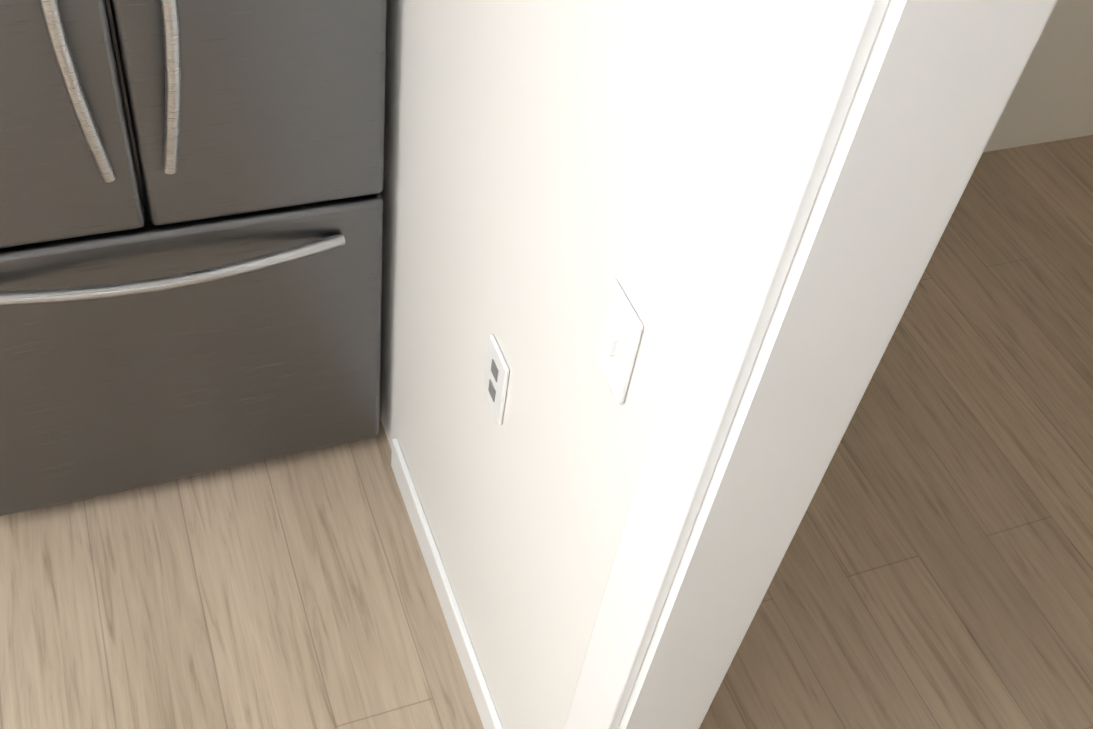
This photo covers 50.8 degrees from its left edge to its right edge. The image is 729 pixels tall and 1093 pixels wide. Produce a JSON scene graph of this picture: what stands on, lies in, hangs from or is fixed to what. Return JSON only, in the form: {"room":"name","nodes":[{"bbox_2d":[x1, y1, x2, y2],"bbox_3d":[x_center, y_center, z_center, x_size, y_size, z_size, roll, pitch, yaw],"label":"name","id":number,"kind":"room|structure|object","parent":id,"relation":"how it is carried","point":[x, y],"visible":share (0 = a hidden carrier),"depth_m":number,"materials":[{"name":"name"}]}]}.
{"room":"kitchen","nodes":[
{"label":"kitchen","id":0,"kind":"room"},
{"bbox_2d":[0,135,1092,728],"bbox_3d":[-0.772,1.528,1.301,12.000,0.060,6.206,-11,51,-19],"label":"floor","id":1,"kind":"structure","parent":0,"point":[934,569],"depth_m":2.38,"materials":[{"name":"brown wood"}]},
{"bbox_2d":[0,0,386,516],"bbox_3d":[-0.753,-0.572,1.974,0.790,1.765,0.841,-11,51,-19],"label":"refrigerator","id":2,"kind":"object","parent":1,"relation":"on","point":[191,217],"visible":1,"depth_m":1.91,"materials":[{"name":"silver metal"}]},
{"bbox_2d":[379,0,1092,728],"bbox_3d":[-1.160,0.720,0.202,10.520,2.543,5.526,-11,51,-19],"label":"wall","id":3,"kind":"structure","parent":0,"point":[553,168],"depth_m":1.48,"materials":[{"name":"white paint"}]},
{"bbox_2d":[391,438,502,728],"bbox_3d":[-0.175,0.502,2.225,0.013,0.095,0.874,-11,51,-19],"label":"baseboard","id":4,"kind":"structure","parent":3,"relation":"attached to","point":[478,686],"depth_m":2.20,"materials":[{"name":"white wood"}]},
{"bbox_2d":[483,334,508,424],"bbox_3d":[-0.073,0.023,1.653,0.008,0.120,0.072,-11,51,-19],"label":"electrical outlet","id":5,"kind":"object","parent":3,"relation":"attached to","point":[496,379],"visible":0.98,"depth_m":1.64,"materials":[{"name":"white plastic"}]},
{"bbox_2d":[594,278,642,403],"bbox_3d":[0.071,-0.022,1.200,0.012,0.120,0.072,-11,51,-19],"label":"switch plate","id":6,"kind":"object","parent":3,"relation":"attached to","point":[621,330],"visible":1,"depth_m":1.19,"materials":[{"name":"white plastic"}]},
{"bbox_2d":[564,0,1057,728],"bbox_3d":[0.377,0.584,0.880,0.152,2.090,1.243,-11,51,-19],"label":"door frame","id":7,"kind":"structure","parent":3,"relation":"attached to","point":[934,90],"depth_m":0.92,"materials":[{"name":"white wood"}]}
]}

